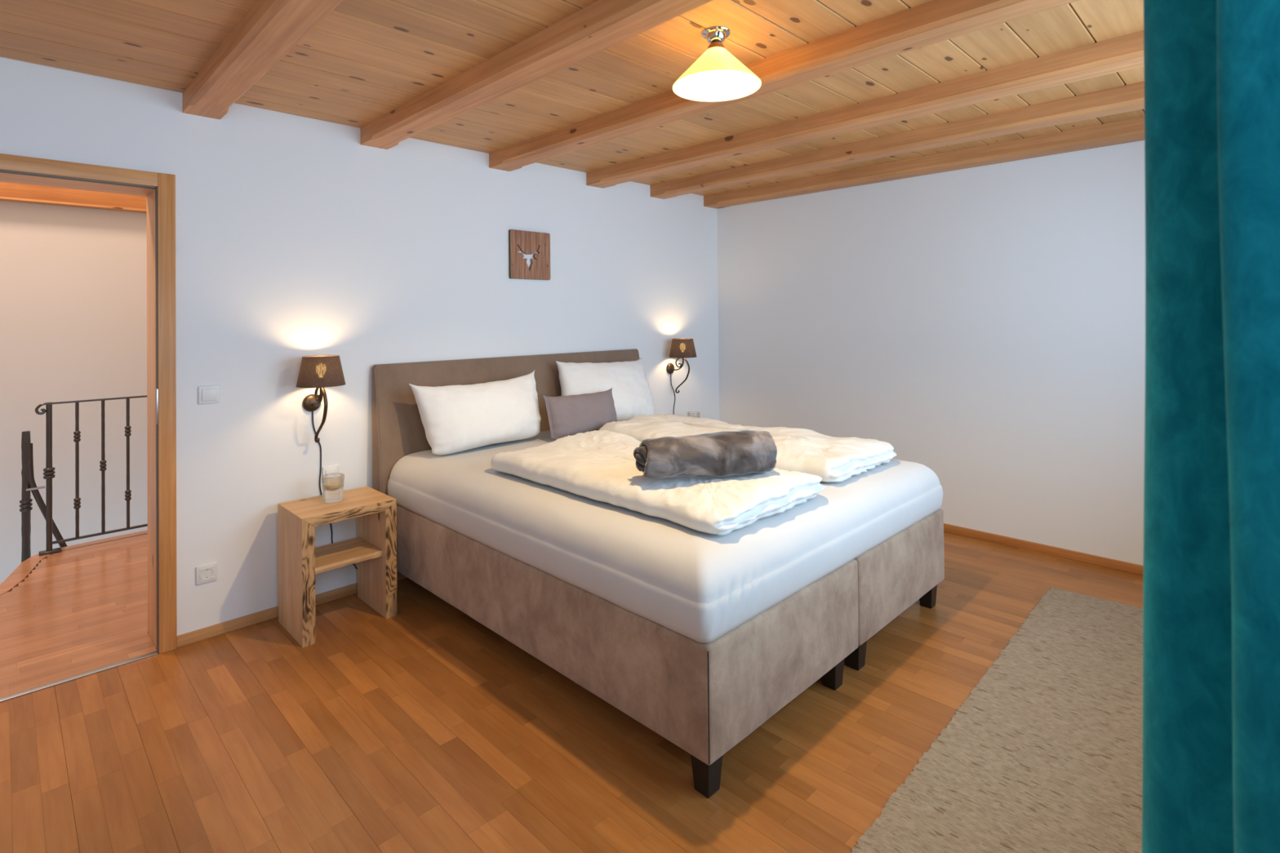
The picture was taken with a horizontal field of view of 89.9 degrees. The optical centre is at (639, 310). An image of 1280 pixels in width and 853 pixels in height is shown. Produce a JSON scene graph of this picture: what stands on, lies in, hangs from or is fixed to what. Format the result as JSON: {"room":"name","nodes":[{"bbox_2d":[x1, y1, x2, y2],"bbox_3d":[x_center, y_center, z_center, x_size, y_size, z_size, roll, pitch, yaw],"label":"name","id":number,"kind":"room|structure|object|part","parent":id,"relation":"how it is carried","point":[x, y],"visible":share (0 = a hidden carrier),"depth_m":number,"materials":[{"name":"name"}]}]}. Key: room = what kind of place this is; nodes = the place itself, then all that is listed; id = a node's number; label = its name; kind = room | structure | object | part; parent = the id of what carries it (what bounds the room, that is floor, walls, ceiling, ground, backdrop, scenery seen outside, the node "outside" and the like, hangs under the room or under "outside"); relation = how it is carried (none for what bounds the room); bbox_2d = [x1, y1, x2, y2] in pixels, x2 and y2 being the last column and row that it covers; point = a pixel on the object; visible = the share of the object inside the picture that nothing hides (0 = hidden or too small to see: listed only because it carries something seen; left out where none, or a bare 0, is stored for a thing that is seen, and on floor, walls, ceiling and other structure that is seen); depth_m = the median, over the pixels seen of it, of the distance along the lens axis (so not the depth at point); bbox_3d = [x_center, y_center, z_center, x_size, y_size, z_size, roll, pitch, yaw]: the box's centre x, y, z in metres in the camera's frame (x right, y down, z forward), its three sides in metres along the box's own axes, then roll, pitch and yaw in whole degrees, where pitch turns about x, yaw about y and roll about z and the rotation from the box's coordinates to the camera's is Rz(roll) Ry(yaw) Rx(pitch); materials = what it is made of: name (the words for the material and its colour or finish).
{"room":"bedroom","nodes":[
{"label":"bedroom","id":0,"kind":"room"},
{"bbox_2d":[0,200,147,583],"bbox_3d":[-3.331,0.021,3.956,3.300,6.100,3.055,0,-1,-45],"label":"wall","id":1,"kind":"structure","parent":0,"point":[73,280],"depth_m":4.85,"materials":[{"name":"white paint"}]},
{"bbox_2d":[0,182,146,213],"bbox_3d":[-4.476,-0.879,4.628,2.330,0.185,0.110,0,-1,-45],"label":"beam","id":2,"kind":"structure","parent":1,"relation":"attached to","point":[6,189],"depth_m":4.79,"materials":[{"name":"brown wood"}]},
{"bbox_2d":[0,196,146,211],"bbox_3d":[-4.434,-0.795,4.585,2.330,0.015,0.007,0,-1,-45],"label":"trim","id":3,"kind":"structure","parent":1,"relation":"attached to","point":[1,197],"depth_m":4.78,"materials":[{"name":"brown wood"}]},
{"bbox_2d":[0,57,719,635],"bbox_3d":[-1.361,0.173,3.592,5.474,2.650,0.250,0,-1,-45],"label":"wall","id":4,"kind":"structure","parent":0,"point":[296,237],"depth_m":3.19,"materials":[{"name":"white paint"}]},
{"bbox_2d":[0,153,177,702],"bbox_3d":[-2.435,0.433,2.505,0.978,2.031,0.282,0,-1,-45],"label":"door frame","id":5,"kind":"structure","parent":4,"relation":"in","point":[159,188],"depth_m":2.73,"materials":[{"name":"brown wood"}]},
{"bbox_3d":[-2.353,-0.554,2.422,0.856,0.059,0.022,0,-1,-45],"label":"casing","id":6,"kind":"part","parent":5,"relation":"part of","materials":[{"name":"brown wood"}]},
{"bbox_3d":[-2.043,0.407,2.718,0.012,0.150,0.012,0,-1,-45],"label":"strike plate","id":7,"kind":"part","parent":5,"relation":"part of","materials":[{"name":"silver metal"}]},
{"bbox_3d":[-2.019,0.431,2.737,0.061,2.031,0.022,0,-1,-45],"label":"casing","id":8,"kind":"part","parent":5,"relation":"part of","materials":[{"name":"brown wood"}]},
{"bbox_2d":[195,561,217,585],"bbox_3d":[-1.917,1.163,2.837,0.080,0.080,0.020,0,-1,-45],"label":"wall outlet","id":9,"kind":"object","parent":4,"relation":"attached to","point":[206,573],"visible":1,"depth_m":2.83,"materials":[{"name":"white plastic"}]},
{"bbox_2d":[198,384,219,404],"bbox_3d":[-1.914,0.374,2.849,0.080,0.080,0.014,0,-1,-45],"label":"light switch","id":10,"kind":"object","parent":4,"relation":"attached to","point":[207,394],"visible":1,"depth_m":2.84,"materials":[{"name":"white plastic"}]},
{"bbox_2d":[177,571,407,648],"bbox_3d":[-0.653,1.423,4.087,3.776,0.047,0.016,0,-1,-45],"label":"baseboard","id":11,"kind":"structure","parent":4,"relation":"attached to","point":[187,638],"depth_m":2.94,"materials":[{"name":"brown wood"}]},
{"bbox_2d":[295,355,357,568],"bbox_3d":[-1.472,0.778,3.122,0.371,1.120,0.242,0,-1,-45],"label":"wall lamp","id":12,"kind":"object","parent":4,"relation":"attached to","point":[322,371],"visible":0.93,"depth_m":3.01,"materials":[{"name":"brown metal"}]},
{"bbox_3d":[-1.608,0.455,3.147,0.086,0.086,0.022,0,-1,-45],"label":"wall plate","id":13,"kind":"part","parent":12,"relation":"part of","materials":[{"name":"brown metal"}]},
{"bbox_3d":[-1.559,0.410,3.098,0.015,0.110,0.123,0,-1,-45],"label":"arm","id":14,"kind":"part","parent":12,"relation":"part of","materials":[{"name":"brown metal"}]},
{"bbox_2d":[322,464,339,475],"bbox_3d":[-1.546,0.819,3.208,0.080,0.080,0.014,0,-1,-45],"label":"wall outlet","id":15,"kind":"object","parent":4,"relation":"attached to","point":[334,468],"visible":0.49,"depth_m":3.20,"materials":[{"name":"white plastic"}]},
{"bbox_2d":[508,229,550,279],"bbox_3d":[-0.697,-0.349,4.070,0.304,0.304,0.016,0,-1,-45],"label":"plaque","id":16,"kind":"object","parent":4,"relation":"attached to","point":[528,242],"visible":1,"depth_m":4.06,"materials":[{"name":"brown wood"}]},
{"bbox_2d":[666,337,696,414],"bbox_3d":[0.322,0.680,4.915,0.215,0.927,0.242,0,-1,-45],"label":"wall lamp","id":17,"kind":"object","parent":4,"relation":"attached to","point":[684,348],"visible":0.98,"depth_m":4.85,"materials":[{"name":"brown metal"}]},
{"bbox_3d":[0.242,0.454,4.996,0.086,0.086,0.022,0,-1,-45],"label":"wall plate","id":18,"kind":"part","parent":17,"relation":"part of","materials":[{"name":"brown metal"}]},
{"bbox_3d":[0.291,0.409,4.947,0.015,0.110,0.123,0,-1,-45],"label":"arm","id":19,"kind":"part","parent":17,"relation":"part of","materials":[{"name":"brown metal"}]},
{"bbox_2d":[0,529,1142,852],"bbox_3d":[-0.682,1.560,2.985,5.374,0.252,5.590,0,-1,-45],"label":"floor","id":20,"kind":"structure","parent":0,"point":[423,728],"depth_m":2.16,"materials":[{"name":"brown wood"}]},
{"bbox_2d":[19,431,66,562],"bbox_3d":[-3.689,1.357,3.979,0.234,1.235,0.057,0,-1,-45],"label":"railing post","id":21,"kind":"object","parent":20,"relation":"attached to","point":[28,483],"depth_m":3.91,"materials":[{"name":"grey metal"}]},
{"bbox_3d":[-3.751,1.358,3.918,0.043,1.235,0.043,0,-1,-45],"label":"post","id":22,"kind":"part","parent":21,"relation":"part of","materials":[{"name":"grey metal"}]},
{"bbox_2d":[35,395,147,555],"bbox_3d":[-3.234,0.992,4.242,1.119,0.958,0.053,0,-1,-45],"label":"stair railing","id":23,"kind":"object","parent":20,"relation":"on","point":[49,473],"visible":0.53,"depth_m":3.98,"materials":[{"name":"grey metal"}]},
{"bbox_3d":[-3.585,1.013,3.891,0.027,0.890,0.027,-1,-1,23],"label":"post","id":24,"kind":"part","parent":23,"relation":"part of","materials":[{"name":"grey metal"}]},
{"bbox_3d":[-3.578,1.463,3.890,0.100,0.016,0.050,0,-1,-45],"label":"foot plate","id":25,"kind":"part","parent":23,"relation":"part of","materials":[{"name":"grey metal"}]},
{"bbox_3d":[-3.225,0.566,4.260,1.080,0.010,0.024,0,-1,-45],"label":"rail","id":26,"kind":"part","parent":23,"relation":"part of","materials":[{"name":"grey metal"}]},
{"bbox_3d":[-3.209,1.413,4.259,1.060,0.012,0.020,0,-1,-45],"label":"rail","id":27,"kind":"part","parent":23,"relation":"part of","materials":[{"name":"grey metal"}]},
{"bbox_2d":[277,486,397,647],"bbox_3d":[-1.416,1.170,3.008,0.414,0.547,0.342,0,-1,-45],"label":"nightstand","id":28,"kind":"object","parent":20,"relation":"on","point":[374,549],"visible":0.97,"depth_m":2.96,"materials":[{"name":"brown wood"}]},
{"bbox_3d":[-1.544,1.170,2.880,0.052,0.546,0.341,0,-1,-45],"label":"panel","id":29,"kind":"part","parent":28,"relation":"part of","materials":[{"name":"brown wood"}]},
{"bbox_2d":[320,472,344,502],"bbox_3d":[-1.448,0.838,3.026,0.100,0.118,0.100,0,-1,-45],"label":"glass","id":30,"kind":"object","parent":28,"relation":"on","point":[332,484],"visible":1,"depth_m":2.99,"materials":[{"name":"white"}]},
{"bbox_2d":[315,537,382,573],"bbox_3d":[-1.418,1.146,3.010,0.310,0.025,0.277,0,-1,-45],"label":"shelf","id":31,"kind":"object","parent":28,"relation":"attached to","point":[354,550],"depth_m":3.00,"materials":[{"name":"brown wood"}]},
{"bbox_3d":[-1.288,1.170,3.136,0.052,0.546,0.341,0,-1,-45],"label":"panel","id":32,"kind":"part","parent":28,"relation":"part of","materials":[{"name":"brown wood"}]},
{"bbox_2d":[371,348,944,798],"bbox_3d":[0.071,0.850,3.253,1.946,1.163,2.211,0,-1,-45],"label":"bed","id":33,"kind":"object","parent":20,"relation":"on","point":[704,699],"visible":0.37,"depth_m":2.34,"materials":[{"name":"beige fabric"}]},
{"bbox_3d":[-0.675,0.794,4.001,1.944,1.023,0.100,0,-1,-45],"label":"headboard","id":34,"kind":"part","parent":33,"relation":"part of","materials":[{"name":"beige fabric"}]},
{"bbox_2d":[387,430,942,643],"bbox_3d":[0.082,0.854,3.207,1.832,0.236,2.137,0,-1,-45],"label":"mattress","id":35,"kind":"object","parent":33,"relation":"on","point":[700,586],"visible":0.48,"depth_m":2.31,"materials":[{"name":"white fabric"}]},
{"bbox_2d":[407,369,541,454],"bbox_3d":[-0.856,0.549,3.516,0.253,0.393,0.813,-1,-1,45],"label":"pillow","id":36,"kind":"object","parent":35,"relation":"on","point":[455,419],"visible":1,"depth_m":3.39,"materials":[{"name":"white fabric"}]},
{"bbox_2d":[542,387,617,439],"bbox_3d":[-0.333,0.606,3.787,0.520,0.253,0.165,0,-1,-40],"label":"cushion","id":37,"kind":"object","parent":35,"relation":"on","point":[571,415],"visible":0.91,"depth_m":3.70,"materials":[{"name":"grey fabric"}]},
{"bbox_2d":[555,357,655,421],"bbox_3d":[-0.205,0.529,4.197,0.738,0.437,0.271,0,-1,-40],"label":"pillow","id":38,"kind":"object","parent":35,"relation":"on","point":[632,395],"visible":0.7,"depth_m":4.14,"materials":[{"name":"white fabric"}]},
{"bbox_2d":[491,429,825,535],"bbox_3d":[0.020,0.670,2.727,0.710,0.120,1.371,0,-1,-45],"label":"duvet","id":39,"kind":"object","parent":35,"relation":"on","point":[599,465],"visible":0.8,"depth_m":2.40,"materials":[{"name":"white fabric"}]},
{"bbox_2d":[633,429,777,478],"bbox_3d":[0.247,0.543,2.434,0.542,0.154,0.194,0,-1,-12],"label":"rolled blanket","id":40,"kind":"object","parent":39,"relation":"on","point":[725,453],"visible":1,"depth_m":2.37,"materials":[{"name":"grey fur"}]},
{"bbox_2d":[599,413,897,482],"bbox_3d":[0.491,0.672,3.375,0.644,0.119,1.516,0,-1,-45],"label":"duvet","id":41,"kind":"object","parent":35,"relation":"on","point":[833,459],"visible":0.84,"depth_m":3.01,"materials":[{"name":"white fabric"}]},
{"bbox_3d":[0.198,1.358,1.899,0.072,0.119,0.072,0,-1,-45],"label":"leg","id":42,"kind":"part","parent":33,"relation":"part of","materials":[{"name":"black wood"}]},
{"bbox_3d":[0.726,1.357,2.426,0.072,0.119,0.072,0,-1,-45],"label":"leg","id":43,"kind":"part","parent":33,"relation":"part of","materials":[{"name":"black wood"}]},
{"bbox_3d":[0.858,1.357,2.558,0.072,0.119,0.072,0,-1,-45],"label":"leg","id":44,"kind":"part","parent":33,"relation":"part of","materials":[{"name":"black wood"}]},
{"bbox_3d":[1.380,1.357,3.080,0.072,0.119,0.072,0,-1,-45],"label":"leg","id":45,"kind":"part","parent":33,"relation":"part of","materials":[{"name":"black wood"}]},
{"bbox_2d":[851,586,1142,852],"bbox_3d":[1.366,1.401,1.998,2.902,0.010,0.777,0,-1,-45],"label":"rug","id":46,"kind":"object","parent":20,"relation":"on","point":[1044,754],"visible":0.66,"depth_m":2.02,"materials":[{"name":"beige fabric"}]},
{"bbox_3d":[0.376,1.169,4.798,0.414,0.547,0.342,0,-1,-45],"label":"nightstand","id":47,"kind":"object","parent":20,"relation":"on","visible":0},
{"bbox_2d":[687,411,700,417],"bbox_3d":[0.409,0.836,4.882,0.100,0.118,0.100,0,-1,-45],"label":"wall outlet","id":48,"kind":"object","parent":47,"relation":"on","point":[692,414],"visible":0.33,"depth_m":4.84,"materials":[{"name":"white plastic"}]},
{"bbox_2d":[0,0,1144,208],"bbox_3d":[0.046,-0.955,2.326,5.274,0.136,3.560,0,-1,-45],"label":"ceiling","id":49,"kind":"structure","parent":0,"point":[851,93],"depth_m":2.55,"materials":[{"name":"brown wood"}]},
{"bbox_2d":[672,26,761,102],"bbox_3d":[0.268,-0.880,2.251,0.310,0.193,0.310,0,-1,-45],"label":"ceiling lamp","id":50,"kind":"object","parent":49,"relation":"attached to","point":[717,75],"visible":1,"depth_m":2.30,"materials":[{"name":"white glass"}]},
{"bbox_2d":[1141,0,1279,852],"bbox_3d":[0.834,0.242,0.827,0.695,2.294,0.299,0,-1,-45],"label":"curtain","id":51,"kind":"object","parent":49,"relation":"hanging from","point":[1211,759],"visible":1,"depth_m":0.75,"materials":[{"name":"teal fabric"}]},
{"bbox_2d":[716,140,1145,565],"bbox_3d":[1.993,0.146,4.250,0.200,2.650,4.060,0,-1,-45],"label":"wall","id":52,"kind":"structure","parent":0,"point":[985,325],"depth_m":4.02,"materials":[{"name":"white paint"}]},
{"bbox_2d":[943,523,1143,574],"bbox_3d":[1.934,1.397,4.157,0.016,0.047,3.544,0,-1,-45],"label":"baseboard","id":53,"kind":"structure","parent":52,"relation":"attached to","point":[1063,553],"depth_m":3.71,"materials":[{"name":"brown wood"}]}
]}

